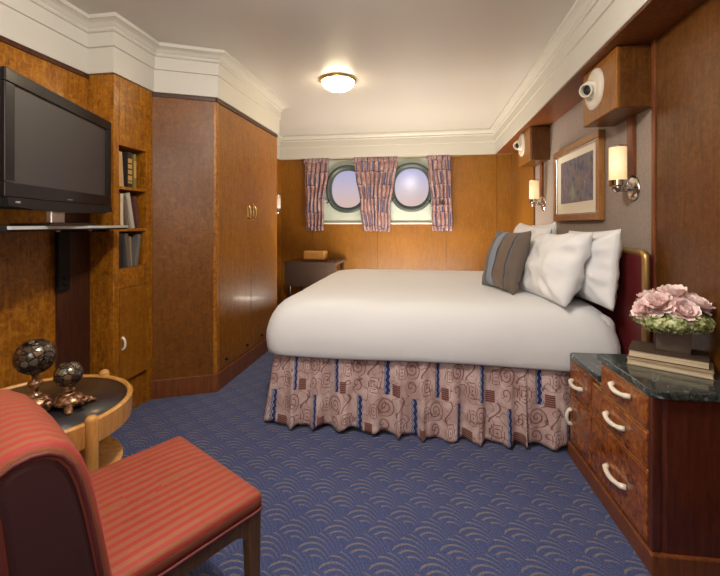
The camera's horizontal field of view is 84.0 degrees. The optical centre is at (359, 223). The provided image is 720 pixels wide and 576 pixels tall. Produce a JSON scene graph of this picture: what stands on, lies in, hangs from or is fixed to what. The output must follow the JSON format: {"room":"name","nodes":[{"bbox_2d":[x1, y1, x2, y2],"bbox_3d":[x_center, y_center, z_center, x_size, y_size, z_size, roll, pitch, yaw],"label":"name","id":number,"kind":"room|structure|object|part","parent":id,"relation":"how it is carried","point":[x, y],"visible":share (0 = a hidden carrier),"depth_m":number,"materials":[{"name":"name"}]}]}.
{"room":"ship interior","nodes":[
{"label":"ship interior","id":0,"kind":"room"},
{"bbox_2d":[0,41,280,388],"bbox_3d":[-1.850,-0.010,2.580,0.100,2.620,7.300,0,0,9],"label":"wall","id":1,"kind":"structure","parent":0,"point":[27,258],"depth_m":2.25,"materials":[{"name":"brown wood"}]},
{"bbox_2d":[0,35,88,78],"bbox_3d":[-2.075,-0.968,0.849,0.012,0.026,3.610,0,0,9],"label":"trim","id":2,"kind":"structure","parent":1,"relation":"attached to","point":[2,39],"depth_m":2.31,"materials":[{"name":"brown wood"}]},
{"bbox_2d":[0,225,127,290],"bbox_3d":[-1.606,0.204,2.077,0.533,0.392,0.985,0,0,9],"label":"wall shelf","id":3,"kind":"object","parent":1,"relation":"attached to","point":[62,233],"visible":1,"depth_m":2.38,"materials":[{"name":"black metal"}]},
{"bbox_2d":[0,66,111,225],"bbox_3d":[-1.510,-0.306,1.998,0.180,0.628,0.886,0,0,-8],"label":"television","id":4,"kind":"object","parent":3,"relation":"on","point":[55,152],"visible":1,"depth_m":1.85,"materials":[{"name":"black plastic"}]},
{"bbox_3d":[-1.610,0.020,2.078,0.524,0.024,0.985,0,0,9],"label":"shelf","id":5,"kind":"part","parent":3,"relation":"part of","materials":[{"name":"silver metal"}]},
{"bbox_2d":[55,213,89,373],"bbox_3d":[-1.801,0.440,2.514,0.018,1.720,0.235,0,0,9],"label":"wall panel","id":6,"kind":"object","parent":1,"relation":"attached to","point":[72,306],"depth_m":2.53,"materials":[{"name":"brown wood"}]},
{"bbox_2d":[277,195,280,213],"bbox_3d":[-1.208,-0.256,5.728,0.157,0.325,0.153,0,0,9],"label":"wall sconce","id":7,"kind":"object","parent":1,"relation":"attached to","point":[278,196],"visible":0.38,"depth_m":5.69,"materials":[{"name":"white glass"}]},
{"bbox_2d":[0,0,649,159],"bbox_3d":[-0.232,-1.150,2.343,3.210,0.340,7.110,0,0,9],"label":"trim","id":8,"kind":"structure","parent":1,"relation":"attached to","point":[100,43],"depth_m":2.97,"materials":[{"name":"beige paint"}]},
{"bbox_2d":[66,0,575,135],"bbox_3d":[-0.108,-1.370,2.358,3.610,0.100,7.420,0,0,9],"label":"ceiling","id":9,"kind":"structure","parent":0,"point":[416,65],"depth_m":3.01,"materials":[{"name":"white paint"}]},
{"bbox_2d":[319,73,356,92],"bbox_3d":[-0.202,-1.261,3.667,0.344,0.118,0.344,0,0,9],"label":"ceiling lamp","id":10,"kind":"object","parent":9,"relation":"attached to","point":[335,82],"visible":1,"depth_m":3.57,"materials":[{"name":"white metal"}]},
{"bbox_3d":[-0.202,-1.261,3.667,0.300,0.082,0.300,0,0,9],"label":"lamp shade","id":11,"kind":"part","parent":10,"relation":"part of","materials":[{"name":"beige glass"}]},
{"bbox_2d":[110,351,651,575],"bbox_3d":[-0.108,1.350,2.358,3.610,0.100,7.420,0,0,9],"label":"floor","id":12,"kind":"structure","parent":0,"point":[351,501],"depth_m":1.89,"materials":[{"name":"blue carpet"}]},
{"bbox_2d":[0,369,132,472],"bbox_3d":[-1.323,1.008,1.635,0.686,0.583,0.686,0,0,-40],"label":"side table","id":13,"kind":"object","parent":12,"relation":"on","point":[90,426],"visible":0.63,"depth_m":1.67,"materials":[{"name":"black"}]},
{"bbox_2d":[11,339,57,408],"bbox_3d":[-1.306,0.610,1.618,0.185,0.286,0.161,0,0,21],"label":"ornament","id":14,"kind":"object","parent":13,"relation":"on","point":[33,357],"visible":0.89,"depth_m":1.59,"materials":[{"name":"brown metal"}]},
{"bbox_3d":[-1.317,0.645,1.622,0.054,0.102,0.054,0,0,21],"label":"stem","id":15,"kind":"part","parent":14,"relation":"part of","materials":[{"name":"brown metal"}]},
{"bbox_2d":[44,361,96,415],"bbox_3d":[-1.186,0.660,1.642,0.170,0.187,0.148,0,0,7],"label":"ornament","id":16,"kind":"object","parent":13,"relation":"on","point":[68,374],"visible":0.98,"depth_m":1.61,"materials":[{"name":"brown metal"}]},
{"bbox_3d":[-1.157,0.738,1.586,0.032,0.031,0.058,0,0,-33],"label":"leg","id":17,"kind":"part","parent":16,"relation":"part of","materials":[{"name":"brown metal"}]},
{"bbox_3d":[-1.197,0.678,1.643,0.054,0.046,0.054,0,0,7],"label":"stem","id":18,"kind":"part","parent":16,"relation":"part of","materials":[{"name":"brown metal"}]},
{"bbox_3d":[-1.144,0.738,1.689,0.058,0.031,0.032,0,0,-43],"label":"leg","id":19,"kind":"part","parent":16,"relation":"part of","materials":[{"name":"brown metal"}]},
{"bbox_3d":[-1.007,1.008,1.500,0.046,0.583,0.046,0,0,9],"label":"leg","id":20,"kind":"part","parent":13,"relation":"part of","materials":[{"name":"brown wood"}]},
{"bbox_2d":[79,436,122,467],"bbox_3d":[-1.323,1.023,1.635,0.610,0.030,0.610,0,0,9],"label":"shelf","id":21,"kind":"object","parent":13,"relation":"attached to","point":[110,449],"depth_m":1.77,"materials":[{"name":"brown wood"}]},
{"bbox_3d":[-1.262,1.008,1.974,0.046,0.583,0.046,0,0,9],"label":"leg","id":22,"kind":"part","parent":13,"relation":"part of","materials":[{"name":"brown wood"}]},
{"bbox_2d":[88,73,151,409],"bbox_3d":[-1.651,0.159,2.801,0.223,2.283,0.376,0,0,9],"label":"bookcase","id":23,"kind":"object","parent":12,"relation":"on","point":[120,298],"visible":0.78,"depth_m":2.68,"materials":[{"name":"brown wood"}]},
{"bbox_2d":[119,194,119,224],"bbox_3d":[-1.669,-0.087,2.686,0.104,0.235,0.032,0,0,9],"label":"book","id":24,"kind":"object","parent":23,"relation":"on","point":[119,194],"visible":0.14,"depth_m":2.69,"materials":[{"name":"brown paper"}]},
{"bbox_2d":[119,233,122,267],"bbox_3d":[-1.676,0.179,2.704,0.124,0.235,0.062,0,0,9],"label":"book","id":25,"kind":"object","parent":23,"relation":"in","point":[120,234],"visible":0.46,"depth_m":2.70,"materials":[{"name":"black paper"}]},
{"bbox_2d":[119,151,123,185],"bbox_3d":[-1.665,-0.371,2.709,0.104,0.238,0.056,0,0,9],"label":"book","id":26,"kind":"object","parent":23,"relation":"on","point":[121,181],"visible":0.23,"depth_m":2.70,"materials":[{"name":"beige paper"}]},
{"bbox_2d":[120,194,122,224],"bbox_3d":[-1.663,-0.087,2.720,0.104,0.235,0.024,0,0,9],"label":"book","id":27,"kind":"object","parent":23,"relation":"on","point":[121,195],"visible":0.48,"depth_m":2.71,"materials":[{"name":"beige paper"}]},
{"bbox_3d":[-1.577,0.800,2.672,0.035,0.098,0.022,0,0,9],"label":"handle","id":28,"kind":"part","parent":23,"relation":"part of","materials":[{"name":"silver metal"}]},
{"bbox_2d":[123,196,128,227],"bbox_3d":[-1.657,-0.081,2.760,0.104,0.226,0.059,0,0,9],"label":"book","id":29,"kind":"object","parent":23,"relation":"on","point":[125,211],"visible":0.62,"depth_m":2.75,"materials":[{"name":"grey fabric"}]},
{"bbox_2d":[122,152,131,186],"bbox_3d":[-1.656,-0.376,2.792,0.115,0.245,0.042,0,0,9],"label":"book","id":30,"kind":"object","parent":23,"relation":"on","point":[126,156],"visible":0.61,"depth_m":2.77,"materials":[{"name":"black paper"}]},
{"bbox_2d":[123,233,130,266],"bbox_3d":[-1.660,0.180,2.774,0.114,0.237,0.064,0,0,9],"label":"book","id":31,"kind":"object","parent":23,"relation":"on","point":[126,251],"visible":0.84,"depth_m":2.76,"materials":[{"name":"grey paper"}]},
{"bbox_2d":[119,193,134,227],"bbox_3d":[-1.655,-0.092,2.800,0.114,0.252,0.083,0,0,9],"label":"book","id":32,"kind":"object","parent":23,"relation":"on","point":[128,199],"visible":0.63,"depth_m":2.79,"materials":[{"name":"grey paper"}]},
{"bbox_2d":[128,236,131,266],"bbox_3d":[-1.650,0.192,2.802,0.104,0.211,0.029,0,0,9],"label":"book","id":33,"kind":"object","parent":23,"relation":"on","point":[129,237],"visible":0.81,"depth_m":2.79,"materials":[{"name":"beige paper"}]},
{"bbox_3d":[-1.664,0.040,2.796,0.174,0.020,0.265,0,0,9],"label":"shelf","id":34,"kind":"part","parent":23,"relation":"part of","materials":[{"name":"brown wood"}]},
{"bbox_3d":[-1.664,-0.243,2.796,0.174,0.020,0.265,0,0,9],"label":"shelf","id":35,"kind":"part","parent":23,"relation":"part of","materials":[{"name":"brown wood"}]},
{"bbox_3d":[-1.586,0.747,2.783,0.032,0.626,0.257,0,0,9],"label":"door","id":36,"kind":"part","parent":23,"relation":"part of","materials":[{"name":"brown wood"}]},
{"bbox_2d":[132,154,135,187],"bbox_3d":[-1.643,-0.373,2.840,0.105,0.240,0.026,0,0,9],"label":"book","id":37,"kind":"object","parent":23,"relation":"on","point":[133,155],"visible":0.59,"depth_m":2.82,"materials":[{"name":"yellow paper"}]},
{"bbox_2d":[128,234,140,265],"bbox_3d":[-1.644,0.186,2.870,0.114,0.227,0.070,0,0,9],"label":"book","id":38,"kind":"object","parent":23,"relation":"in","point":[135,238],"visible":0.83,"depth_m":2.86,"materials":[{"name":"grey paper"}]},
{"bbox_2d":[130,196,139,227],"bbox_3d":[-1.641,-0.084,2.858,0.104,0.232,0.062,0,0,9],"label":"book","id":39,"kind":"object","parent":23,"relation":"on","point":[133,198],"visible":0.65,"depth_m":2.84,"materials":[{"name":"red paper"}]},
{"bbox_2d":[0,389,262,575],"bbox_3d":[-0.737,0.879,1.202,0.558,0.843,0.688,0,0,40],"label":"chair","id":40,"kind":"object","parent":12,"relation":"on","point":[166,508],"visible":1,"depth_m":1.04,"materials":[{"name":"red fabric"}]},
{"bbox_3d":[-0.663,0.697,0.863,0.006,0.414,0.194,0,0,40],"label":"panel","id":41,"kind":"part","parent":40,"relation":"part of","materials":[{"name":"brown leather"}]},
{"bbox_3d":[-0.873,0.697,1.037,0.544,0.480,0.260,0,0,40],"label":"backrest","id":42,"kind":"part","parent":40,"relation":"part of","materials":[{"name":"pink fabric"}]},
{"bbox_3d":[-0.680,0.878,1.270,0.548,0.072,0.500,0,0,40],"label":"seat","id":43,"kind":"part","parent":40,"relation":"part of","materials":[{"name":"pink fabric"}]},
{"bbox_3d":[-0.488,0.972,1.110,0.024,0.116,0.478,0,0,40],"label":"rail","id":44,"kind":"part","parent":40,"relation":"part of","materials":[{"name":"brown wood"}]},
{"bbox_3d":[-0.347,1.107,1.280,0.040,0.386,0.046,0,0,40],"label":"leg","id":45,"kind":"part","parent":40,"relation":"part of","materials":[{"name":"brown wood"}]},
{"bbox_2d":[151,92,277,398],"bbox_3d":[-1.293,0.158,3.685,0.602,2.284,1.508,0,0,9],"label":"wardrobe","id":46,"kind":"object","parent":12,"relation":"on","point":[214,166],"visible":0.95,"depth_m":3.10,"materials":[{"name":"brown wood"}]},
{"bbox_3d":[-1.343,0.105,3.050,0.442,2.120,0.016,0,0,-18],"label":"panel","id":47,"kind":"part","parent":46,"relation":"part of","materials":[{"name":"brown wood"}]},
{"bbox_3d":[-1.078,-0.966,3.614,0.345,0.032,1.556,0,0,24],"label":"cornice","id":48,"kind":"part","parent":46,"relation":"part of","materials":[{"name":"brown wood"}]},
{"bbox_3d":[-1.123,0.107,3.126,0.024,2.115,0.050,0,0,9],"label":"corner post","id":49,"kind":"part","parent":46,"relation":"part of","materials":[{"name":"brown wood"}]},
{"bbox_3d":[-1.071,0.105,3.439,0.019,2.100,0.578,0,0,9],"label":"door","id":50,"kind":"part","parent":46,"relation":"part of","materials":[{"name":"brown wood"}]},
{"bbox_3d":[-1.013,-0.113,3.662,0.042,0.139,0.024,0,0,9],"label":"handle","id":51,"kind":"part","parent":46,"relation":"part of","materials":[{"name":"gold metal"}]},
{"bbox_3d":[-0.973,0.105,4.040,0.019,2.100,0.630,0,0,9],"label":"door","id":52,"kind":"part","parent":46,"relation":"part of","materials":[{"name":"brown wood"}]},
{"bbox_3d":[-0.921,0.107,4.370,0.020,2.115,0.032,0,0,9],"label":"corner post","id":53,"kind":"part","parent":46,"relation":"part of","materials":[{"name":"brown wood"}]},
{"bbox_2d":[284,258,346,297],"bbox_3d":[-0.615,0.905,5.692,0.740,0.790,0.680,0,0,9],"label":"desk","id":54,"kind":"object","parent":12,"relation":"on","point":[298,272],"visible":0.71,"depth_m":5.38,"materials":[{"name":"brown wood"}]},
{"bbox_3d":[-0.963,0.922,5.485,0.048,0.756,0.048,0,0,9],"label":"leg","id":55,"kind":"part","parent":54,"relation":"part of","materials":[{"name":"brown"}]},
{"bbox_3d":[-0.671,0.693,5.380,0.710,0.295,0.025,0,0,9],"label":"modesty panel","id":56,"kind":"part","parent":54,"relation":"part of","materials":[{"name":"brown wood"}]},
{"bbox_2d":[302,250,328,260],"bbox_3d":[-0.620,0.440,5.597,0.320,0.140,0.210,0,0,9],"label":"box","id":57,"kind":"object","parent":54,"relation":"on","point":[309,255],"visible":0.99,"depth_m":5.51,"materials":[{"name":"brown wood"}]},
{"bbox_2d":[264,247,653,449],"bbox_3d":[0.627,0.718,3.419,2.295,1.164,2.340,0,0,9],"label":"bed","id":58,"kind":"object","parent":12,"relation":"on","point":[449,402],"visible":0.34,"depth_m":2.41,"materials":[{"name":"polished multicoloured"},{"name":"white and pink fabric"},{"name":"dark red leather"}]},
{"bbox_2d":[266,269,620,371],"bbox_3d":[0.588,0.663,3.418,2.167,0.364,2.095,0,0,9],"label":"coverlet","id":59,"kind":"object","parent":58,"relation":"on","point":[435,316],"visible":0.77,"depth_m":2.46,"materials":[{"name":"white fabric"}]},
{"bbox_2d":[482,230,531,294],"bbox_3d":[1.073,0.264,2.966,0.216,0.440,0.491,0,0,-7],"label":"cushion","id":60,"kind":"object","parent":59,"relation":"on","point":[506,257],"visible":1,"depth_m":2.82,"materials":[{"name":"brown fabric"}]},
{"bbox_2d":[513,223,551,238],"bbox_3d":[1.421,0.255,3.417,0.287,0.538,0.758,0,0,6],"label":"pillow","id":61,"kind":"object","parent":59,"relation":"on","point":[520,227],"visible":0.12,"depth_m":3.20,"materials":[{"name":"white fabric"}]},
{"bbox_2d":[532,222,557,234],"bbox_3d":[1.620,0.245,3.586,0.234,0.526,0.741,0,0,14],"label":"pillow","id":62,"kind":"object","parent":59,"relation":"on","point":[553,225],"visible":0.09,"depth_m":3.26,"materials":[{"name":"white fabric"}]},
{"bbox_2d":[518,232,592,307],"bbox_3d":[1.287,0.281,2.689,0.308,0.469,0.746,0,0,-2],"label":"pillow","id":63,"kind":"object","parent":59,"relation":"on","point":[554,269],"visible":0.9,"depth_m":2.44,"materials":[{"name":"white fabric"}]},
{"bbox_2d":[568,229,622,311],"bbox_3d":[1.458,0.265,2.559,0.208,0.479,0.712,0,0,4],"label":"pillow","id":64,"kind":"object","parent":59,"relation":"on","point":[600,286],"visible":0.51,"depth_m":2.28,"materials":[{"name":"white fabric"}]},
{"bbox_3d":[0.625,0.698,3.409,2.060,0.325,1.950,0,0,9],"label":"mattress","id":65,"kind":"part","parent":58,"relation":"part of","materials":[{"name":"white fabric"}]},
{"bbox_3d":[1.719,0.608,3.241,0.083,0.885,2.290,0,0,9],"label":"headboard","id":66,"kind":"part","parent":58,"relation":"part of","materials":[{"name":"red leather"}]},
{"bbox_3d":[1.692,0.593,3.246,0.038,0.914,2.340,0,0,9],"label":"edge trim","id":67,"kind":"part","parent":58,"relation":"part of","materials":[{"name":"gold metal"}]},
{"bbox_2d":[565,352,719,575],"bbox_3d":[1.288,0.958,1.846,0.392,0.685,0.796,0,0,7],"label":"nightstand","id":68,"kind":"object","parent":12,"relation":"on","point":[646,441],"visible":0.98,"depth_m":1.51,"materials":[{"name":"red wood"}]},
{"bbox_3d":[1.159,1.067,2.221,0.040,0.105,0.028,0,0,7],"label":"handle","id":69,"kind":"part","parent":68,"relation":"part of","materials":[{"name":"beige ceramic"}]},
{"bbox_3d":[1.198,0.987,2.248,0.030,0.477,0.013,0,0,7],"label":"corner post","id":70,"kind":"part","parent":68,"relation":"part of","materials":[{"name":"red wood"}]},
{"bbox_3d":[1.150,0.863,2.141,0.046,0.027,0.152,0,0,7],"label":"handle","id":71,"kind":"part","parent":68,"relation":"part of","materials":[{"name":"white metal"}]},
{"bbox_3d":[1.174,1.077,2.112,0.024,0.266,0.256,0,0,7],"label":"door","id":72,"kind":"part","parent":68,"relation":"part of","materials":[{"name":"brown wood"}]},
{"bbox_3d":[1.174,0.847,2.112,0.024,0.166,0.256,0,0,7],"label":"drawer","id":73,"kind":"part","parent":68,"relation":"part of","materials":[{"name":"brown wood"}]},
{"bbox_3d":[1.101,0.860,1.746,0.047,0.027,0.168,0,0,7],"label":"handle","id":74,"kind":"part","parent":68,"relation":"part of","materials":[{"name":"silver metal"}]},
{"bbox_3d":[1.101,1.098,1.741,0.047,0.027,0.178,0,0,7],"label":"handle","id":75,"kind":"part","parent":68,"relation":"part of","materials":[{"name":"white metal"}]},
{"bbox_3d":[1.095,0.706,1.700,0.046,0.027,0.162,0,0,7],"label":"handle","id":76,"kind":"part","parent":68,"relation":"part of","materials":[{"name":"white metal"}]},
{"bbox_3d":[1.129,1.077,1.747,0.024,0.266,0.460,0,0,7],"label":"drawer","id":77,"kind":"part","parent":68,"relation":"part of","materials":[{"name":"brown wood"}]},
{"bbox_3d":[1.129,0.863,1.747,0.024,0.138,0.460,0,0,7],"label":"drawer","id":78,"kind":"part","parent":68,"relation":"part of","materials":[{"name":"brown wood"}]},
{"bbox_3d":[1.123,0.724,1.699,0.024,0.116,0.364,0,0,7],"label":"drawer","id":79,"kind":"part","parent":68,"relation":"part of","materials":[{"name":"brown wood"}]},
{"bbox_3d":[1.105,0.936,1.500,0.030,0.577,0.027,0,0,7],"label":"corner post","id":80,"kind":"part","parent":68,"relation":"part of","materials":[{"name":"red wood"}]},
{"bbox_2d":[626,354,713,379],"bbox_3d":[1.348,0.602,1.743,0.290,0.026,0.203,0,0,40],"label":"book","id":81,"kind":"object","parent":68,"relation":"on","point":[701,373],"visible":0.44,"depth_m":1.66,"materials":[{"name":"brown paper"}]},
{"bbox_2d":[628,340,709,369],"bbox_3d":[1.356,0.572,1.762,0.275,0.033,0.183,0,0,39],"label":"book","id":82,"kind":"object","parent":81,"relation":"on","point":[699,359],"visible":0.81,"depth_m":1.71,"materials":[{"name":"brown paper"}]},
{"bbox_2d":[654,330,690,355],"bbox_3d":[1.376,0.502,1.767,0.124,0.105,0.124,0,0,35],"label":"vase","id":83,"kind":"object","parent":82,"relation":"on","point":[675,343],"visible":0.57,"depth_m":1.71,"materials":[{"name":"brown ceramic"}]},
{"bbox_2d":[629,284,716,335],"bbox_3d":[1.373,0.403,1.768,0.316,0.274,0.310,0,0,-32],"label":"flower bouquet","id":84,"kind":"object","parent":83,"relation":"in","point":[668,307],"visible":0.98,"depth_m":1.69,"materials":[{"name":"pink plant"}]},
{"bbox_2d":[281,154,510,299],"bbox_3d":[0.477,-0.010,5.961,3.410,2.620,0.120,0,0,9],"label":"wall","id":85,"kind":"structure","parent":0,"point":[480,184],"depth_m":5.83,"materials":[{"name":"brown wood"}]},
{"bbox_2d":[326,165,359,212],"bbox_3d":[-0.168,-0.525,6.040,0.676,0.716,0.160,0,0,9],"label":"window","id":86,"kind":"structure","parent":85,"relation":"in","point":[336,171],"depth_m":6.02,"materials":[{"name":"grey paint"}]},
{"bbox_2d":[324,156,431,222],"bbox_3d":[0.337,-0.510,5.999,1.980,0.980,0.090,0,0,9],"label":"trim","id":87,"kind":"structure","parent":85,"relation":"attached to","point":[331,215],"depth_m":5.93,"materials":[{"name":"grey paint"}]},
{"bbox_2d":[324,223,431,223],"bbox_3d":[0.326,-0.009,5.936,1.980,0.022,0.047,0,0,9],"label":"trim","id":88,"kind":"structure","parent":85,"relation":"attached to","point":[324,223],"depth_m":5.89,"materials":[{"name":"white"}]},
{"bbox_2d":[291,154,487,159],"bbox_3d":[0.460,-1.153,5.852,3.410,0.333,0.099,0,0,9],"label":"trim","id":89,"kind":"structure","parent":85,"relation":"attached to","point":[476,154],"depth_m":5.85,"materials":[{"name":"beige"}]},
{"bbox_2d":[329,156,461,159],"bbox_3d":[0.315,-0.962,5.894,2.310,0.016,0.063,0,0,9],"label":"rail","id":90,"kind":"object","parent":85,"relation":"attached to","point":[451,156],"visible":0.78,"depth_m":5.81,"materials":[{"name":"gold metal"}]},
{"bbox_2d":[304,158,328,230],"bbox_3d":[-0.651,-0.438,5.997,0.391,1.092,0.082,0,0,9],"label":"curtain","id":91,"kind":"object","parent":90,"relation":"hanging from","point":[316,170],"visible":1,"depth_m":5.99,"materials":[{"name":"pink fabric"}]},
{"bbox_2d":[353,156,397,231],"bbox_3d":[0.223,-0.435,5.856,0.660,1.097,0.082,0,0,11],"label":"curtain","id":92,"kind":"object","parent":90,"relation":"hanging from","point":[375,176],"visible":1,"depth_m":5.84,"materials":[{"name":"pink fabric"}]},
{"bbox_2d":[426,155,452,231],"bbox_3d":[1.133,-0.438,5.690,0.373,1.092,0.114,0,0,9],"label":"curtain","id":93,"kind":"object","parent":90,"relation":"hanging from","point":[439,168],"visible":1,"depth_m":5.69,"materials":[{"name":"pink fabric"}]},
{"bbox_2d":[391,163,431,211],"bbox_3d":[0.779,-0.538,5.886,0.676,0.716,0.160,0,0,9],"label":"window","id":94,"kind":"structure","parent":85,"relation":"in","point":[405,166],"depth_m":5.84,"materials":[{"name":"grey paint"}]},
{"bbox_2d":[535,100,650,253],"bbox_3d":[1.632,-0.010,2.126,0.100,2.620,7.320,0,0,9],"label":"wall","id":95,"kind":"structure","parent":0,"point":[633,219],"depth_m":2.62,"materials":[{"name":"beige paint"}]},
{"bbox_2d":[511,150,534,232],"bbox_3d":[2.048,0.158,5.057,0.020,2.285,1.160,0,0,9],"label":"trim","id":96,"kind":"structure","parent":95,"relation":"attached to","point":[522,211],"depth_m":5.09,"materials":[{"name":"brown wood"}]},
{"bbox_2d":[513,126,549,166],"bbox_3d":[1.778,-0.805,4.220,0.284,0.340,0.500,0,0,9],"label":"box","id":97,"kind":"object","parent":95,"relation":"attached to","point":[533,145],"visible":1,"depth_m":3.98,"materials":[{"name":"brown wood"}]},
{"bbox_3d":[1.731,-0.850,4.298,0.022,0.250,0.250,0,0,9],"label":"vent plate","id":98,"kind":"part","parent":97,"relation":"part of","materials":[{"name":"white plastic"}]},
{"bbox_3d":[1.739,-0.803,4.226,0.017,0.336,0.500,0,0,9],"label":"panel","id":99,"kind":"part","parent":97,"relation":"part of","materials":[{"name":"brown wood"}]},
{"bbox_2d":[529,179,545,210],"bbox_3d":[1.834,-0.293,4.167,0.157,0.325,0.158,0,0,9],"label":"wall sconce","id":100,"kind":"object","parent":95,"relation":"attached to","point":[533,184],"visible":1,"depth_m":4.11,"materials":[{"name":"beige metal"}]},
{"bbox_3d":[1.803,-0.353,4.144,0.091,0.195,0.091,0,0,9],"label":"lamp shade","id":101,"kind":"part","parent":100,"relation":"part of","materials":[{"name":"beige"}]},
{"bbox_3d":[1.823,-0.222,4.141,0.145,0.072,0.103,0,0,9],"label":"arm","id":102,"kind":"part","parent":100,"relation":"part of","materials":[{"name":"silver metal"}]},
{"bbox_3d":[1.902,-0.208,4.159,0.020,0.154,0.153,0,0,9],"label":"wall plate","id":103,"kind":"part","parent":100,"relation":"part of","materials":[{"name":"silver metal"}]},
{"bbox_2d":[540,163,543,196],"bbox_3d":[1.907,-0.463,4.199,0.022,0.355,0.070,0,0,9],"label":"board","id":104,"kind":"object","parent":95,"relation":"attached to","point":[541,164],"visible":1,"depth_m":4.17,"materials":[{"name":"brown wood"}]},
{"bbox_2d":[553,129,604,220],"bbox_3d":[1.737,-0.339,3.228,0.043,0.622,0.980,0,0,9],"label":"framed print","id":105,"kind":"object","parent":95,"relation":"attached to","point":[578,168],"visible":1,"depth_m":3.10,"materials":[{"name":"walnut wood"},{"name":"printed paper"},{"name":"glass"}]},
{"bbox_2d":[496,0,703,153],"bbox_3d":[1.444,-1.147,2.045,0.245,0.347,7.100,0,0,9],"label":"ceiling beam","id":106,"kind":"structure","parent":95,"relation":"attached to","point":[656,17],"depth_m":2.12,"materials":[{"name":"brown wood"}]},
{"bbox_2d":[579,44,650,127],"bbox_3d":[1.483,-0.803,2.405,0.284,0.336,0.467,0,0,9],"label":"box","id":107,"kind":"object","parent":95,"relation":"attached to","point":[618,88],"visible":0.98,"depth_m":2.21,"materials":[{"name":"brown wood"}]},
{"bbox_3d":[1.432,-0.825,2.457,0.022,0.250,0.250,0,0,9],"label":"vent plate","id":108,"kind":"part","parent":107,"relation":"part of","materials":[{"name":"white plastic"}]},
{"bbox_3d":[1.444,-0.803,2.411,0.017,0.336,0.467,0,0,9],"label":"panel","id":109,"kind":"part","parent":107,"relation":"part of","materials":[{"name":"brown wood"}]},
{"bbox_2d":[607,145,639,201],"bbox_3d":[1.542,-0.293,2.373,0.157,0.325,0.173,0,0,9],"label":"wall sconce","id":110,"kind":"object","parent":95,"relation":"attached to","point":[618,181],"visible":1,"depth_m":2.31,"materials":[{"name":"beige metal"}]},
{"bbox_3d":[1.510,-0.353,2.343,0.091,0.195,0.091,0,0,9],"label":"lamp shade","id":111,"kind":"part","parent":110,"relation":"part of","materials":[{"name":"beige"}]},
{"bbox_3d":[1.531,-0.222,2.345,0.145,0.072,0.114,0,0,9],"label":"arm","id":112,"kind":"part","parent":110,"relation":"part of","materials":[{"name":"silver metal"}]},
{"bbox_3d":[1.611,-0.208,2.372,0.020,0.154,0.153,0,0,9],"label":"wall plate","id":113,"kind":"part","parent":110,"relation":"part of","materials":[{"name":"silver metal"}]},
{"bbox_2d":[627,115,635,176],"bbox_3d":[1.610,-0.463,2.372,0.022,0.355,0.070,0,0,9],"label":"board","id":114,"kind":"object","parent":95,"relation":"attached to","point":[631,121],"visible":0.93,"depth_m":2.35,"materials":[{"name":"brown wood"}]},
{"bbox_2d":[651,39,655,289],"bbox_3d":[1.566,0.158,2.120,0.028,2.285,0.032,0,0,9],"label":"trim","id":115,"kind":"structure","parent":95,"relation":"attached to","point":[653,43],"depth_m":2.11,"materials":[{"name":"brown wood"}]},
{"bbox_2d":[656,0,719,375],"bbox_3d":[1.276,0.158,0.312,0.020,2.285,3.625,0,0,9],"label":"wall","id":116,"kind":"structure","parent":95,"relation":"attached to","point":[688,52],"depth_m":1.82,"materials":[{"name":"brown wood"}]}
]}

